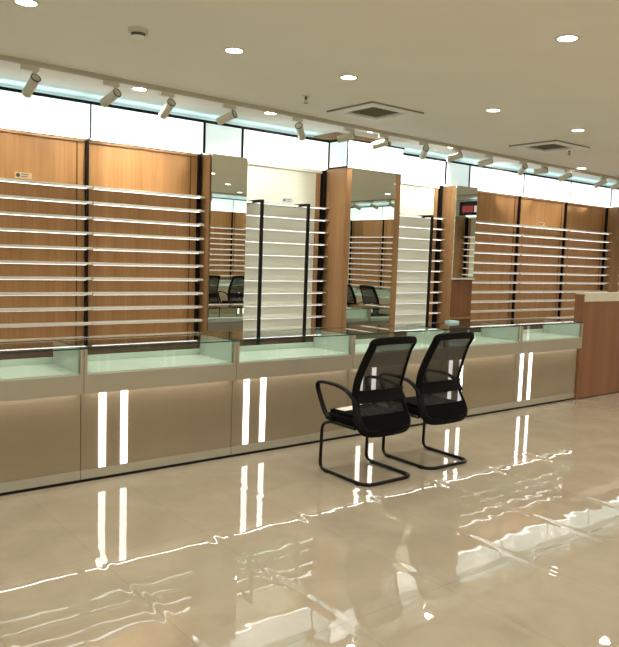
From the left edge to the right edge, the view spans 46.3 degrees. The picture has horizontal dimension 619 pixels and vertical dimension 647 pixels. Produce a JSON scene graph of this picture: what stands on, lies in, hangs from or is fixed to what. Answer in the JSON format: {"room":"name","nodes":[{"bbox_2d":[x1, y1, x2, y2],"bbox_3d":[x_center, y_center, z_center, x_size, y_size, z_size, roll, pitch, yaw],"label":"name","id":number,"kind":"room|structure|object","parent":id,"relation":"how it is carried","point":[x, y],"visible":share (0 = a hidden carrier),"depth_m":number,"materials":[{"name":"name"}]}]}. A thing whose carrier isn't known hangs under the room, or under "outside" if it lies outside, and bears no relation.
{"room":"shop","nodes":[
{"label":"shop","id":0,"kind":"room"},
{"bbox_2d":[0,84,609,186],"bbox_3d":[-0.139,-0.689,8.517,15.350,3.000,0.100,-2,7,-38],"label":"wall","id":1,"kind":"structure","parent":0,"point":[2,85],"depth_m":7.55,"materials":[{"name":"paint"}]},
{"bbox_2d":[0,392,618,646],"bbox_3d":[3.113,1.343,4.481,15.550,0.080,10.800,-2,7,-38],"label":"floor","id":2,"kind":"structure","parent":0,"point":[514,544],"depth_m":4.01,"materials":[{"name":"beige tile"}]},
{"bbox_2d":[0,338,83,495],"bbox_3d":[-2.152,0.622,4.735,1.171,0.946,0.541,-2,7,-38],"label":"display counter","id":3,"kind":"object","parent":2,"relation":"on","point":[40,403],"depth_m":4.79,"materials":[{"name":"beige paint"}]},
{"bbox_2d":[0,128,92,366],"bbox_3d":[-2.483,-0.362,6.310,1.160,2.592,0.160,-2,7,-38],"label":"bay","id":4,"kind":"object","parent":2,"relation":"on","point":[44,178],"visible":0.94,"depth_m":6.41,"materials":[{"name":"brown wood"}]},
{"bbox_2d":[7,263,70,264],"bbox_3d":[-2.466,-0.517,6.256,1.090,0.003,0.016,-2,7,-38],"label":"light","id":5,"kind":"object","parent":4,"relation":"on","point":[7,263],"depth_m":6.33,"materials":[{"name":"white plastic"}]},
{"bbox_2d":[24,295,53,295],"bbox_3d":[-2.475,-0.244,6.281,1.090,0.003,0.016,-2,7,-38],"label":"light","id":6,"kind":"object","parent":4,"relation":"on","point":[24,295],"depth_m":6.35,"materials":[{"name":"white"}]},
{"bbox_2d":[4,214,76,218],"bbox_3d":[-2.451,-0.928,6.218,1.090,0.003,0.016,-2,7,-38],"label":"shelf","id":7,"kind":"object","parent":4,"relation":"on","point":[4,214],"depth_m":6.29,"materials":[{"name":"white"}]},
{"bbox_2d":[0,197,83,203],"bbox_3d":[-2.447,-1.065,6.205,1.090,0.003,0.016,-2,7,-38],"label":"light","id":8,"kind":"object","parent":4,"relation":"on","point":[0,197],"depth_m":6.29,"materials":[{"name":"white plastic"}]},
{"bbox_2d":[0,230,85,234],"bbox_3d":[-2.456,-0.791,6.231,1.090,0.003,0.016,-2,7,-38],"label":"light","id":9,"kind":"object","parent":4,"relation":"on","point":[0,230],"depth_m":6.32,"materials":[{"name":"white plastic"}]},
{"bbox_2d":[3,181,86,188],"bbox_3d":[-2.442,-1.202,6.193,1.090,0.003,0.016,-2,7,-38],"label":"light","id":10,"kind":"object","parent":4,"relation":"on","point":[3,181],"depth_m":6.28,"materials":[{"name":"white plastic"}]},
{"bbox_2d":[0,86,90,138],"bbox_3d":[-2.487,-1.827,6.245,1.160,0.332,0.194,-2,7,-38],"label":"box","id":11,"kind":"object","parent":4,"relation":"on","point":[42,113],"visible":0.9,"depth_m":6.29,"materials":[{"name":"white paint"}]},
{"bbox_2d":[14,247,83,249],"bbox_3d":[-2.461,-0.654,6.243,1.090,0.003,0.016,-2,7,-38],"label":"light","id":12,"kind":"object","parent":4,"relation":"on","point":[14,247],"depth_m":6.36,"materials":[{"name":"white plastic"}]},
{"bbox_2d":[88,140,204,360],"bbox_3d":[-1.572,-0.397,7.027,1.160,2.592,0.160,-2,7,-38],"label":"bay","id":13,"kind":"object","parent":2,"relation":"on","point":[144,210],"visible":0.81,"depth_m":7.00,"materials":[{"name":"brown wood"}]},
{"bbox_2d":[120,280,149,280],"bbox_3d":[-1.559,-0.415,6.986,1.090,0.003,0.016,-2,7,-38],"label":"light","id":14,"kind":"object","parent":13,"relation":"on","point":[120,280],"depth_m":6.89,"materials":[{"name":"white plastic"}]},
{"bbox_2d":[93,204,190,211],"bbox_3d":[-1.535,-1.099,6.923,1.090,0.003,0.016,-2,7,-38],"label":"light","id":15,"kind":"object","parent":13,"relation":"on","point":[159,208],"depth_m":6.93,"materials":[{"name":"white plastic"}]},
{"bbox_2d":[86,101,203,153],"bbox_3d":[-1.574,-1.862,6.963,1.165,0.332,0.194,-2,7,-38],"label":"light panel","id":16,"kind":"object","parent":13,"relation":"on","point":[111,123],"visible":0.91,"depth_m":6.87,"materials":[{"name":"white paint"}]},
{"bbox_2d":[95,189,199,198],"bbox_3d":[-1.531,-1.236,6.910,1.090,0.003,0.016,-2,7,-38],"label":"light","id":17,"kind":"object","parent":13,"relation":"on","point":[171,194],"depth_m":6.95,"materials":[{"name":"white plastic"}]},
{"bbox_2d":[103,220,191,225],"bbox_3d":[-1.540,-0.962,6.935,1.090,0.003,0.016,-2,7,-38],"label":"light","id":18,"kind":"object","parent":13,"relation":"on","point":[164,222],"depth_m":6.98,"materials":[{"name":"white plastic"}]},
{"bbox_2d":[102,235,194,239],"bbox_3d":[-1.545,-0.826,6.948,1.090,0.003,0.016,-2,7,-38],"label":"light","id":19,"kind":"object","parent":13,"relation":"on","point":[159,236],"depth_m":6.99,"materials":[{"name":"white plastic"}]},
{"bbox_2d":[102,250,198,253],"bbox_3d":[-1.550,-0.689,6.960,1.090,0.003,0.016,-2,7,-38],"label":"light","id":20,"kind":"object","parent":13,"relation":"on","point":[162,251],"depth_m":7.05,"materials":[{"name":"white plastic"}]},
{"bbox_2d":[57,332,236,482],"bbox_3d":[-1.215,0.586,5.472,1.206,0.946,0.541,-2,7,-38],"label":"display counter","id":21,"kind":"object","parent":2,"relation":"on","point":[139,413],"depth_m":5.31,"materials":[{"name":"beige paint"}]},
{"bbox_2d":[198,154,247,351],"bbox_3d":[-0.912,-0.414,7.507,0.428,2.585,0.223,-2,7,-38],"label":"mirror","id":22,"kind":"object","parent":2,"relation":"on","point":[223,177],"visible":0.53,"depth_m":7.37,"materials":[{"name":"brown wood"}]},
{"bbox_2d":[200,120,243,157],"bbox_3d":[-0.933,-1.886,7.468,0.462,0.332,0.194,-2,7,-38],"label":"box","id":23,"kind":"object","parent":22,"relation":"on","point":[224,139],"visible":0.7,"depth_m":7.39,"materials":[{"name":"white paint"}]},
{"bbox_2d":[247,199,263,350],"bbox_3d":[-0.596,-0.214,7.688,0.060,2.175,0.282,-2,7,-38],"label":"metal post","id":24,"kind":"object","parent":2,"relation":"on","point":[261,201],"visible":0.71,"depth_m":7.56,"materials":[{"name":"black metal"}]},
{"bbox_2d":[204,327,353,456],"bbox_3d":[-0.267,0.550,6.218,1.201,0.946,0.541,-2,7,-38],"label":"display counter","id":25,"kind":"object","parent":2,"relation":"on","point":[276,404],"depth_m":6.04,"materials":[{"name":"beige paint"}]},
{"bbox_2d":[242,160,329,349],"bbox_3d":[-0.288,-0.445,8.034,1.155,2.592,0.125,-2,7,-38],"label":"bay","id":26,"kind":"object","parent":2,"relation":"on","point":[280,187],"visible":0.53,"depth_m":8.03,"materials":[{"name":"white paint"}]},
{"bbox_2d":[247,215,319,220],"bbox_3d":[-0.253,-1.154,7.931,1.085,0.003,0.016,-2,7,-38],"label":"light","id":27,"kind":"object","parent":26,"relation":"on","point":[247,215],"depth_m":7.89,"materials":[{"name":"white plastic"}]},
{"bbox_2d":[243,126,328,169],"bbox_3d":[-0.294,-1.910,7.970,1.158,0.332,0.194,-2,7,-38],"label":"box","id":28,"kind":"object","parent":26,"relation":"on","point":[259,145],"visible":0.78,"depth_m":7.88,"materials":[{"name":"white paint"}]},
{"bbox_2d":[265,293,307,293],"bbox_3d":[-0.281,-0.333,8.007,1.085,0.003,0.016,-2,7,-38],"label":"light","id":29,"kind":"object","parent":26,"relation":"on","point":[265,293],"depth_m":8.00,"materials":[{"name":"white plastic"}]},
{"bbox_2d":[293,204,309,347],"bbox_3d":[-0.117,-0.232,8.065,0.060,2.175,0.282,-2,7,-38],"label":"metal post","id":30,"kind":"object","parent":2,"relation":"on","point":[300,205],"visible":0.71,"depth_m":7.93,"materials":[{"name":"black metal"}]},
{"bbox_2d":[314,132,400,343],"bbox_3d":[0.522,-0.674,8.604,0.885,2.999,0.574,-2,7,-38],"label":"column","id":31,"kind":"structure","parent":2,"relation":"on","point":[362,226],"depth_m":8.32,"materials":[{"name":"brown wood"}]},
{"bbox_2d":[329,139,404,174],"bbox_3d":[0.673,-1.915,8.399,0.886,0.322,0.314,-2,7,-38],"label":"box","id":32,"kind":"object","parent":31,"relation":"on","point":[354,154],"visible":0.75,"depth_m":8.20,"materials":[{"name":"white"}]},
{"bbox_2d":[329,141,346,167],"bbox_3d":[0.328,-1.902,8.136,0.011,0.281,0.294,-2,7,-38],"label":"diffuser","id":33,"kind":"object","parent":32,"relation":"attached to","point":[338,151],"depth_m":8.13,"materials":[{"name":"white plastic"}]},
{"bbox_2d":[315,336,416,486],"bbox_3d":[0.427,0.592,5.388,0.539,1.062,0.590,-2,7,-38],"label":"office chair","id":34,"kind":"object","parent":2,"relation":"on","point":[379,407],"visible":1,"depth_m":5.21,"materials":[{"name":"black fabric"}]},
{"bbox_2d":[335,406,352,410],"bbox_3d":[0.292,0.636,5.420,0.180,0.003,0.100,-3,7,-42],"label":"paper sheet","id":35,"kind":"object","parent":34,"relation":"on","point":[348,408],"visible":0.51,"depth_m":5.40,"materials":[{"name":"white paper"}]},
{"bbox_2d":[316,324,447,437],"bbox_3d":[0.692,0.514,6.972,1.231,0.946,0.541,-2,7,-38],"label":"display counter","id":36,"kind":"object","parent":2,"relation":"on","point":[424,335],"depth_m":6.90,"materials":[{"name":"beige paint"}]},
{"bbox_2d":[394,180,445,335],"bbox_3d":[1.289,-0.504,9.275,1.110,2.592,0.125,-2,7,-38],"label":"bay","id":37,"kind":"object","parent":2,"relation":"on","point":[416,198],"visible":0.43,"depth_m":9.36,"materials":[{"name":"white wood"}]},
{"bbox_2d":[401,153,445,184],"bbox_3d":[1.289,-1.970,9.216,1.105,0.332,0.194,-2,7,-38],"label":"box","id":38,"kind":"object","parent":37,"relation":"on","point":[430,170],"visible":0.57,"depth_m":9.24,"materials":[{"name":"white paint"}]},
{"bbox_2d":[417,215,433,322],"bbox_3d":[1.439,-0.291,9.289,0.060,2.175,0.282,-2,7,-38],"label":"metal post","id":39,"kind":"object","parent":2,"relation":"on","point":[423,216],"visible":0.7,"depth_m":9.16,"materials":[{"name":"black metal"}]},
{"bbox_2d":[382,332,473,469],"bbox_3d":[0.950,0.568,5.850,0.539,1.062,0.590,-2,7,-37],"label":"office chair","id":40,"kind":"object","parent":2,"relation":"on","point":[439,399],"visible":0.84,"depth_m":5.66,"materials":[{"name":"black fabric"}]},
{"bbox_2d":[436,185,477,332],"bbox_3d":[1.951,-0.518,9.707,0.433,2.585,0.305,-2,7,-38],"label":"mirror","id":41,"kind":"object","parent":2,"relation":"on","point":[459,203],"visible":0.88,"depth_m":9.55,"materials":[{"name":"brown wood"}]},
{"bbox_2d":[440,161,470,186],"bbox_3d":[1.918,-1.994,9.711,0.490,0.332,0.194,-2,7,-38],"label":"box","id":42,"kind":"object","parent":41,"relation":"on","point":[457,173],"visible":0.69,"depth_m":9.63,"materials":[{"name":"white paint"}]},
{"bbox_2d":[409,320,521,416],"bbox_3d":[1.650,0.478,7.726,1.201,0.946,0.541,-2,7,-38],"label":"display counter","id":43,"kind":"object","parent":2,"relation":"on","point":[487,375],"depth_m":7.69,"materials":[{"name":"beige paint"}]},
{"bbox_2d":[445,320,458,322],"bbox_3d":[1.528,-0.018,7.765,0.140,0.024,0.080,-2,7,-38],"label":"tissue box","id":44,"kind":"object","parent":43,"relation":"on","point":[448,321],"visible":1,"depth_m":7.73,"materials":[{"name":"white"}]},
{"bbox_2d":[470,191,524,332],"bbox_3d":[2.599,-0.554,10.309,1.200,2.592,0.160,-2,7,-38],"label":"bay","id":45,"kind":"object","parent":2,"relation":"on","point":[498,225],"visible":0.48,"depth_m":10.36,"materials":[{"name":"brown wood"}]},
{"bbox_2d":[469,164,524,195],"bbox_3d":[2.589,-2.019,10.238,1.213,0.332,0.194,-2,7,-38],"label":"box","id":46,"kind":"object","parent":45,"relation":"on","point":[484,178],"visible":0.74,"depth_m":10.16,"materials":[{"name":"white paint"}]},
{"bbox_2d":[484,318,582,409],"bbox_3d":[2.597,0.442,8.471,1.201,0.946,0.541,-2,7,-38],"label":"display counter","id":47,"kind":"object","parent":2,"relation":"on","point":[545,365],"depth_m":8.34,"materials":[{"name":"beige paint"}]},
{"bbox_2d":[514,196,571,333],"bbox_3d":[3.542,-0.590,11.051,1.200,2.592,0.160,-2,7,-38],"label":"bay","id":48,"kind":"object","parent":2,"relation":"on","point":[544,220],"visible":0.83,"depth_m":11.05,"materials":[{"name":"brown wood"}]},
{"bbox_2d":[516,173,570,201],"bbox_3d":[3.540,-2.055,10.987,1.205,0.332,0.194,-2,7,-38],"label":"box","id":49,"kind":"object","parent":48,"relation":"on","point":[535,186],"visible":0.9,"depth_m":10.90,"materials":[{"name":"white paint"}]},
{"bbox_2d":[560,202,611,320],"bbox_3d":[4.485,-0.626,11.793,1.200,2.592,0.160,-2,7,-38],"label":"bay","id":50,"kind":"object","parent":2,"relation":"on","point":[588,223],"visible":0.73,"depth_m":11.75,"materials":[{"name":"brown wood"}]},
{"bbox_2d":[562,180,611,206],"bbox_3d":[4.486,-2.091,11.731,1.200,0.332,0.194,-2,7,-38],"label":"box","id":51,"kind":"object","parent":50,"relation":"on","point":[584,193],"visible":0.78,"depth_m":11.64,"materials":[{"name":"white paint"}]},
{"bbox_2d":[574,292,618,399],"bbox_3d":[3.876,0.212,9.597,2.200,1.285,0.704,-2,7,-38],"label":"reception desk","id":52,"kind":"object","parent":2,"relation":"on","point":[597,362],"visible":0.6,"depth_m":8.89,"materials":[{"name":"brown wood"}]},
{"bbox_2d":[603,207,618,291],"bbox_3d":[5.048,-0.644,12.201,0.180,2.592,0.215,-2,7,-38],"label":"wooden pillar","id":53,"kind":"structure","parent":2,"relation":"on","point":[613,212],"depth_m":12.07,"materials":[{"name":"brown wood"}]},
{"bbox_2d":[0,0,618,185],"bbox_3d":[3.221,-1.782,4.193,15.550,0.200,10.800,-2,7,-38],"label":"ceiling","id":54,"kind":"structure","parent":0,"point":[449,61],"depth_m":5.21,"materials":[{"name":"paint"}]},
{"bbox_2d":[12,0,39,6],"bbox_3d":[-1.626,-1.843,4.154,0.148,0.006,0.148,-2,7,-38],"label":"recessed light","id":55,"kind":"object","parent":54,"relation":"in","point":[26,3],"visible":1,"depth_m":4.16,"materials":[{"name":"white plastic"}]},
{"bbox_2d":[128,26,148,39],"bbox_3d":[-1.087,-1.840,4.594,0.128,0.056,0.128,-2,7,-38],"label":"smoke detector","id":56,"kind":"object","parent":54,"relation":"attached to","point":[137,32],"visible":1,"depth_m":4.56,"materials":[{"name":"grey plastic"}]},
{"bbox_2d":[131,87,147,90],"bbox_3d":[-1.475,-2.033,6.275,0.148,0.006,0.148,-2,7,-38],"label":"recessed light","id":57,"kind":"object","parent":54,"relation":"in","point":[132,88],"visible":0.95,"depth_m":6.27,"materials":[{"name":"white plastic"}]},
{"bbox_2d":[223,47,244,53],"bbox_3d":[-0.519,-1.881,4.987,0.148,0.006,0.148,-2,7,-38],"label":"recessed light","id":58,"kind":"object","parent":54,"relation":"in","point":[233,50],"visible":1,"depth_m":4.98,"materials":[{"name":"white plastic"}]},
{"bbox_2d":[302,95,309,103],"bbox_3d":[-0.031,-1.962,6.337,0.072,0.068,0.072,-2,7,-38],"label":"sprinkler head","id":59,"kind":"object","parent":54,"relation":"attached to","point":[305,96],"visible":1,"depth_m":6.33},
{"bbox_2d":[0,54,618,179],"bbox_3d":[0.501,-2.079,7.676,14.834,0.035,0.040,-2,7,-40],"label":"track","id":60,"kind":"object","parent":54,"relation":"attached to","point":[2,57],"visible":1,"depth_m":6.81,"materials":[{"name":"metal"}]},
{"bbox_2d":[20,63,40,97],"bbox_3d":[-2.145,-1.846,5.523,0.143,0.220,0.197,-2,7,-38],"label":"track spotlight","id":61,"kind":"object","parent":60,"relation":"hanging from","point":[32,83],"visible":1,"depth_m":5.49,"materials":[{"name":"grey metal"}]},
{"bbox_2d":[100,80,120,106],"bbox_3d":[-1.646,-1.883,5.951,0.147,0.190,0.200,-2,7,-38],"label":"track spotlight","id":62,"kind":"object","parent":60,"relation":"hanging from","point":[115,93],"visible":1,"depth_m":5.91,"materials":[{"name":"grey metal"}]},
{"bbox_2d":[159,91,175,118],"bbox_3d":[-1.261,-1.891,6.276,0.138,0.207,0.200,-2,7,-38],"label":"track spotlight","id":63,"kind":"object","parent":60,"relation":"hanging from","point":[169,105],"visible":1,"depth_m":6.24,"materials":[{"name":"grey metal"}]},
{"bbox_2d":[216,103,236,124],"bbox_3d":[-0.765,-1.926,6.691,0.151,0.180,0.198,-2,7,-38],"label":"track spotlight","id":64,"kind":"object","parent":60,"relation":"hanging from","point":[232,114],"visible":1,"depth_m":6.65,"materials":[{"name":"grey metal"}]},
{"bbox_2d":[291,116,305,140],"bbox_3d":[-0.098,-1.938,7.206,0.106,0.204,0.242,4,6,24],"label":"track spotlight","id":65,"kind":"object","parent":60,"relation":"hanging from","point":[299,127],"visible":1,"depth_m":7.16,"materials":[{"name":"grey metal"}]},
{"bbox_2d":[337,127,354,142],"bbox_3d":[0.386,-1.982,7.624,0.199,0.159,0.119,2,5,4],"label":"track spotlight","id":66,"kind":"object","parent":60,"relation":"hanging from","point":[350,136],"visible":1,"depth_m":7.62,"materials":[{"name":"grey metal"}]},
{"bbox_2d":[371,133,388,148],"bbox_3d":[0.779,-1.998,7.960,0.200,0.163,0.123,3,5,7],"label":"track spotlight","id":67,"kind":"object","parent":60,"relation":"hanging from","point":[384,142],"visible":1,"depth_m":7.95,"materials":[{"name":"grey metal"}]},
{"bbox_2d":[419,141,428,159],"bbox_3d":[1.338,-2.015,8.444,0.119,0.179,0.240,3,5,10],"label":"track spotlight","id":68,"kind":"object","parent":60,"relation":"hanging from","point":[425,149],"visible":1,"depth_m":8.39,"materials":[{"name":"grey metal"}]},
{"bbox_2d":[446,148,462,161],"bbox_3d":[1.760,-2.039,8.785,0.201,0.165,0.115,2,5,1],"label":"track spotlight","id":69,"kind":"object","parent":60,"relation":"hanging from","point":[458,155],"visible":1,"depth_m":8.77,"materials":[{"name":"grey metal"}]},
{"bbox_2d":[477,154,492,166],"bbox_3d":[2.236,-2.066,9.204,0.200,0.155,0.132,3,5,14],"label":"track spotlight","id":70,"kind":"object","parent":60,"relation":"hanging from","point":[485,162],"visible":1,"depth_m":9.20,"materials":[{"name":"grey metal"}]},
{"bbox_2d":[517,161,527,174],"bbox_3d":[2.872,-2.088,9.744,0.119,0.166,0.241,3,5,10],"label":"track spotlight","id":71,"kind":"object","parent":60,"relation":"hanging from","point":[524,167],"visible":1,"depth_m":9.68,"materials":[{"name":"grey metal"}]},
{"bbox_2d":[534,165,547,173],"bbox_3d":[3.208,-2.129,10.032,0.192,0.115,0.134,4,5,17],"label":"track spotlight","id":72,"kind":"object","parent":60,"relation":"hanging from","point":[544,169],"visible":1,"depth_m":10.03,"materials":[{"name":"grey metal"}]},
{"bbox_2d":[558,170,571,181],"bbox_3d":[3.684,-2.127,10.437,0.201,0.160,0.136,4,6,21],"label":"track spotlight","id":73,"kind":"object","parent":60,"relation":"hanging from","point":[568,175],"visible":1,"depth_m":10.43,"materials":[{"name":"grey metal"}]},
{"bbox_2d":[594,177,606,187],"bbox_3d":[4.468,-2.160,11.120,0.150,0.164,0.195,-2,7,-38],"label":"track spotlight","id":74,"kind":"object","parent":60,"relation":"hanging from","point":[603,181],"visible":1,"depth_m":11.09,"materials":[{"name":"grey metal"}]},
{"bbox_2d":[610,180,618,189],"bbox_3d":[4.858,-2.184,11.453,0.151,0.151,0.197,-2,7,-38],"label":"track spotlight","id":75,"kind":"object","parent":60,"relation":"hanging from","point":[616,185],"visible":1,"depth_m":11.43,"materials":[{"name":"grey metal"}]},
{"bbox_2d":[339,75,357,79],"bbox_3d":[0.304,-1.911,5.622,0.148,0.006,0.148,-2,7,-38],"label":"recessed light","id":76,"kind":"object","parent":54,"relation":"in","point":[344,77],"visible":1,"depth_m":5.62,"materials":[{"name":"white plastic"}]},
{"bbox_2d":[327,101,423,121],"bbox_3d":[0.626,-2.072,6.895,0.670,0.158,0.640,-2,7,-38],"label":"ceiling vent","id":77,"kind":"object","parent":54,"relation":"in","point":[373,111],"visible":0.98,"depth_m":6.89,"materials":[{"name":"beige"}]},
{"bbox_2d":[485,108,500,111],"bbox_3d":[1.686,-1.958,6.646,0.148,0.006,0.148,-2,7,-38],"label":"recessed light","id":78,"kind":"object","parent":54,"relation":"in","point":[490,109],"visible":1,"depth_m":6.64,"materials":[{"name":"white plastic"}]},
{"bbox_2d":[509,140,589,152],"bbox_3d":[2.839,-2.148,8.560,0.690,0.158,0.640,-2,7,-38],"label":"ceiling vent","id":79,"kind":"object","parent":54,"relation":"in","point":[550,146],"visible":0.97,"depth_m":8.55,"materials":[{"name":"beige metal"}]},
{"bbox_2d":[555,34,579,41],"bbox_3d":[1.592,-1.760,4.469,0.148,0.006,0.148,-2,7,-38],"label":"recessed light","id":80,"kind":"object","parent":54,"relation":"in","point":[567,37],"visible":1,"depth_m":4.46,"materials":[{"name":"white plastic"}]},
{"bbox_2d":[570,129,585,131],"bbox_3d":[2.775,-1.996,7.477,0.148,0.006,0.148,-2,7,-38],"label":"recessed light","id":81,"kind":"object","parent":54,"relation":"in","point":[572,130],"visible":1,"depth_m":7.48,"materials":[{"name":"white"}]},
{"bbox_3d":[5.498,-0.664,12.590,1.000,2.592,0.160,-2,7,-38],"label":"bay","id":82,"kind":"object","parent":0,"visible":0},
{"bbox_2d":[611,188,618,206],"bbox_3d":[5.412,-2.126,12.459,1.150,0.332,0.194,-2,7,-38],"label":"box","id":83,"kind":"object","parent":82,"relation":"on","point":[615,192],"visible":0.48,"depth_m":12.11,"materials":[{"name":"white paint"}]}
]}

